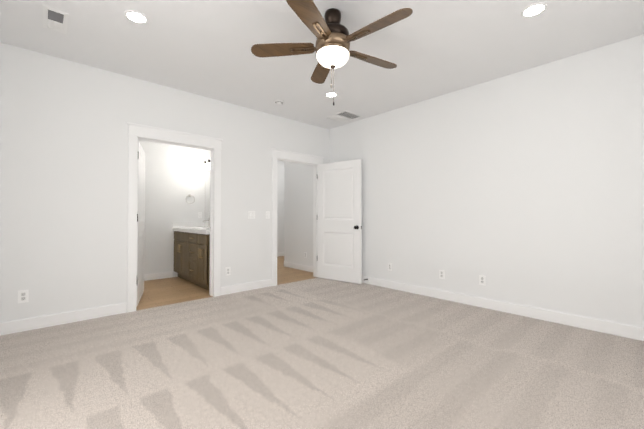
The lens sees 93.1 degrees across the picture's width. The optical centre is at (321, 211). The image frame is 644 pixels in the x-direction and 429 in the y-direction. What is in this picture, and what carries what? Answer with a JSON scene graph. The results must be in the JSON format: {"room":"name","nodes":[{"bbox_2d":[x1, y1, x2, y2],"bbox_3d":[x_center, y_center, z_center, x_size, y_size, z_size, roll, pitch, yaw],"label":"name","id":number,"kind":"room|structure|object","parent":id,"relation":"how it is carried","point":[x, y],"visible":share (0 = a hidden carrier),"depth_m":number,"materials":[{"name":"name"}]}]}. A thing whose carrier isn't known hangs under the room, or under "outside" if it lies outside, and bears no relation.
{"room":"empty bedroom","nodes":[
{"label":"empty bedroom","id":0,"kind":"room"},
{"bbox_2d":[0,42,328,322],"bbox_3d":[-1.650,-0.200,4.175,4.720,2.740,0.120,1,-1,-42],"label":"wall","id":1,"kind":"structure","parent":0,"point":[64,136],"depth_m":3.30,"materials":[{"name":"white paint"}]},
{"bbox_2d":[18,290,28,302],"bbox_3d":[-2.882,0.817,2.944,0.074,0.120,0.008,1,-1,-42],"label":"electrical outlet","id":2,"kind":"object","parent":1,"relation":"attached to","point":[23,296],"visible":1,"depth_m":2.94,"materials":[{"name":"white plastic"}]},
{"bbox_2d":[0,279,271,335],"bbox_3d":[-1.565,1.112,4.142,4.586,0.115,0.014,1,-1,-42],"label":"baseboard","id":3,"kind":"structure","parent":1,"relation":"attached to","point":[16,326],"depth_m":3.22,"materials":[{"name":"white paint"}]},
{"bbox_2d":[136,140,144,306],"bbox_3d":[-2.453,0.142,4.103,0.047,2.030,0.906,0,-1,-25],"label":"bathroom door","id":4,"kind":"structure","parent":1,"relation":"in","point":[140,222],"depth_m":4.05,"materials":[{"name":"white paint"}]},
{"bbox_2d":[126,122,222,312],"bbox_3d":[-1.882,0.068,3.958,1.158,2.197,0.180,1,-1,-42],"label":"door frame","id":5,"kind":"structure","parent":1,"relation":"attached to","point":[136,133],"depth_m":3.84,"materials":[{"name":"white paint"}]},
{"bbox_2d":[225,267,230,275],"bbox_3d":[-1.341,0.848,4.355,0.074,0.120,0.008,1,-1,-42],"label":"electrical outlet","id":6,"kind":"object","parent":1,"relation":"attached to","point":[227,271],"visible":1,"depth_m":4.35,"materials":[{"name":"white plastic"}]},
{"bbox_2d":[248,211,254,218],"bbox_3d":[-1.063,0.046,4.619,0.118,0.117,0.012,1,-1,-42],"label":"light switch","id":7,"kind":"object","parent":1,"relation":"attached to","point":[251,214],"visible":1,"depth_m":4.62,"materials":[{"name":"white plastic"}]},
{"bbox_2d":[266,211,269,218],"bbox_3d":[-0.853,0.049,4.811,0.072,0.117,0.012,1,-1,-42],"label":"light switch","id":8,"kind":"object","parent":1,"relation":"attached to","point":[267,214],"visible":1,"depth_m":4.81,"materials":[{"name":"white plastic"}]},
{"bbox_2d":[271,148,323,285],"bbox_3d":[-0.440,0.088,5.278,1.128,2.197,0.180,1,-1,-42],"label":"door frame","id":9,"kind":"structure","parent":1,"relation":"attached to","point":[314,161],"depth_m":5.08,"materials":[{"name":"white paint"}]},
{"bbox_2d":[317,159,361,283],"bbox_3d":[0.280,0.159,5.242,0.907,2.030,0.175,-1,-1,38],"label":"bedroom door","id":10,"kind":"structure","parent":1,"relation":"in","point":[339,221],"depth_m":5.20,"materials":[{"name":"white paint"}]},
{"bbox_2d":[139,140,204,276],"bbox_3d":[-2.935,-0.181,5.452,1.890,2.740,0.120,1,-1,-42],"label":"wall","id":11,"kind":"structure","parent":0,"point":[174,176],"depth_m":5.51,"materials":[{"name":"white paint"}]},
{"bbox_2d":[144,271,172,280],"bbox_3d":[-3.095,1.128,5.194,1.030,0.115,0.017,1,-1,-42],"label":"baseboard","id":12,"kind":"structure","parent":11,"relation":"attached to","point":[159,275],"depth_m":5.37,"materials":[{"name":"white paint"}]},
{"bbox_2d":[172,221,203,228],"bbox_3d":[-2.505,0.244,5.740,0.572,0.090,0.020,1,-1,-42],"label":"backsplash","id":13,"kind":"structure","parent":11,"relation":"attached to","point":[178,225],"depth_m":5.65,"materials":[{"name":"white stone"}]},
{"bbox_2d":[205,150,209,221],"bbox_3d":[-1.671,-0.182,5.383,0.120,2.740,1.690,1,-1,-42],"label":"wall","id":14,"kind":"structure","parent":0,"point":[207,155],"depth_m":5.90,"materials":[{"name":"white paint"}]},
{"bbox_2d":[202,160,209,169],"bbox_3d":[-2.060,-0.876,5.626,0.136,0.166,0.480,1,-1,-42],"label":"sconce","id":15,"kind":"object","parent":14,"relation":"attached to","point":[206,166],"visible":0.5,"depth_m":5.71,"materials":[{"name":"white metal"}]},
{"bbox_2d":[205,169,209,219],"bbox_3d":[-1.778,-0.337,5.406,0.007,1.030,1.506,1,-1,-42],"label":"bathroom mirror","id":16,"kind":"object","parent":14,"relation":"attached to","point":[207,194],"visible":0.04,"depth_m":5.87,"materials":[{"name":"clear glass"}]},
{"bbox_2d":[136,256,317,310],"bbox_3d":[-1.652,1.251,6.118,4.710,0.096,3.020,1,-1,-42],"label":"floor","id":17,"kind":"structure","parent":0,"point":[164,291],"depth_m":4.70,"materials":[{"name":"brown wood"}]},
{"bbox_2d":[172,229,209,289],"bbox_3d":[-1.990,0.762,5.176,0.604,0.844,1.537,1,-1,-42],"label":"bathroom vanity","id":18,"kind":"object","parent":17,"relation":"on","point":[191,252],"depth_m":4.85,"materials":[{"name":"brown wood"}]},
{"bbox_2d":[180,225,209,232],"bbox_3d":[-1.982,0.310,5.183,0.592,0.060,1.547,1,-1,-42],"label":"countertop","id":19,"kind":"structure","parent":18,"relation":"on","point":[191,228],"depth_m":5.08,"materials":[{"name":"white stone"}]},
{"bbox_2d":[277,160,284,251],"bbox_3d":[-1.978,-0.147,7.806,2.940,2.740,0.120,1,-1,-42],"label":"wall","id":20,"kind":"structure","parent":0,"point":[280,201],"depth_m":8.48,"materials":[{"name":"white paint"}]},
{"bbox_2d":[277,252,283,256],"bbox_3d":[-1.933,1.165,7.737,2.700,0.115,0.014,1,-1,-42],"label":"baseboard","id":21,"kind":"structure","parent":20,"relation":"attached to","point":[278,253],"depth_m":8.45,"materials":[{"name":"white paint"}]},
{"bbox_2d":[0,278,643,428],"bbox_3d":[0.096,1.193,2.336,4.840,0.100,4.920,1,-1,-42],"label":"floor carpet","id":22,"kind":"object","parent":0,"point":[318,353],"visible":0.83,"depth_m":2.22,"materials":[{"name":"beige carpet"}]},
{"bbox_2d":[0,0,643,129],"bbox_3d":[-0.481,-1.625,3.897,6.040,0.100,7.940,1,-1,-42],"label":"ceiling","id":23,"kind":"structure","parent":0,"point":[430,49],"depth_m":2.87,"materials":[{"name":"white paint"}]},
{"bbox_2d":[43,5,68,33],"bbox_3d":[-2.220,-1.589,2.541,0.155,0.010,0.370,1,-1,-42],"label":"ceiling vent","id":24,"kind":"object","parent":23,"relation":"in","point":[55,20],"visible":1,"depth_m":2.52,"materials":[{"name":"white plastic"}]},
{"bbox_2d":[124,10,147,23],"bbox_3d":[-1.519,-1.591,2.498,0.172,0.007,0.172,1,-1,-42],"label":"recessed light","id":25,"kind":"object","parent":23,"relation":"in","point":[135,16],"visible":1,"depth_m":2.49,"materials":[{"name":"white plastic"}]},
{"bbox_2d":[274,100,283,104],"bbox_3d":[-0.610,-1.548,4.333,0.136,0.040,0.136,1,-1,-42],"label":"smoke detector","id":26,"kind":"object","parent":23,"relation":"attached to","point":[278,102],"visible":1,"depth_m":4.30,"materials":[{"name":"white plastic"}]},
{"bbox_2d":[325,92,337,96],"bbox_3d":[0.129,-1.568,4.088,0.172,0.007,0.172,1,-1,-42],"label":"recessed light","id":27,"kind":"object","parent":23,"relation":"in","point":[331,94],"visible":0.96,"depth_m":4.08,"materials":[{"name":"white glass"}]},
{"bbox_2d":[251,0,412,105],"bbox_3d":[0.127,-1.223,2.435,1.278,0.744,1.260,1,-1,-42],"label":"ceiling fan","id":28,"kind":"object","parent":23,"relation":"hanging from","point":[330,32],"visible":1,"depth_m":2.36,"materials":[{"name":"brown wood"}]},
{"bbox_2d":[326,110,362,122],"bbox_3d":[0.364,-1.553,5.002,0.410,0.012,0.440,1,-1,-42],"label":"ceiling vent","id":29,"kind":"object","parent":23,"relation":"in","point":[344,116],"visible":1,"depth_m":4.98,"materials":[{"name":"white plastic"}]},
{"bbox_2d":[521,2,546,17],"bbox_3d":[1.676,-1.593,2.414,0.172,0.007,0.172,1,-1,-42],"label":"recessed light","id":30,"kind":"object","parent":23,"relation":"in","point":[535,9],"visible":1,"depth_m":2.41,"materials":[{"name":"white plastic"}]},
{"bbox_2d":[284,34,643,327],"bbox_3d":[1.354,-0.196,4.478,0.120,2.740,6.350,1,-1,-42],"label":"wall","id":31,"kind":"structure","parent":0,"point":[525,188],"depth_m":3.47,"materials":[{"name":"white paint"}]},
{"bbox_2d":[284,261,312,271],"bbox_3d":[-0.404,1.144,6.279,0.014,0.115,1.290,1,-1,-42],"label":"baseboard","id":32,"kind":"structure","parent":31,"relation":"attached to","point":[299,266],"depth_m":6.35,"materials":[{"name":"white paint"}]},
{"bbox_2d":[388,263,391,270],"bbox_3d":[1.046,0.848,4.703,0.008,0.120,0.074,1,-1,-42],"label":"electrical outlet","id":33,"kind":"object","parent":31,"relation":"attached to","point":[389,266],"visible":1,"depth_m":4.70,"materials":[{"name":"white plastic"}]},
{"bbox_2d":[439,270,444,278],"bbox_3d":[1.607,0.839,4.091,0.008,0.120,0.074,1,-1,-42],"label":"electrical outlet","id":34,"kind":"object","parent":31,"relation":"attached to","point":[441,274],"visible":1,"depth_m":4.09,"materials":[{"name":"white plastic"}]},
{"bbox_2d":[479,275,485,285],"bbox_3d":[1.951,0.833,3.715,0.008,0.120,0.074,1,-1,-42],"label":"electrical outlet","id":35,"kind":"object","parent":31,"relation":"attached to","point":[482,279],"visible":1,"depth_m":3.71,"materials":[{"name":"white plastic"}]},
{"bbox_2d":[362,276,643,340],"bbox_3d":[1.747,1.109,3.930,0.014,0.115,4.800,1,-1,-42],"label":"baseboard","id":36,"kind":"structure","parent":31,"relation":"attached to","point":[622,330],"depth_m":3.38,"materials":[{"name":"white paint"}]}
]}

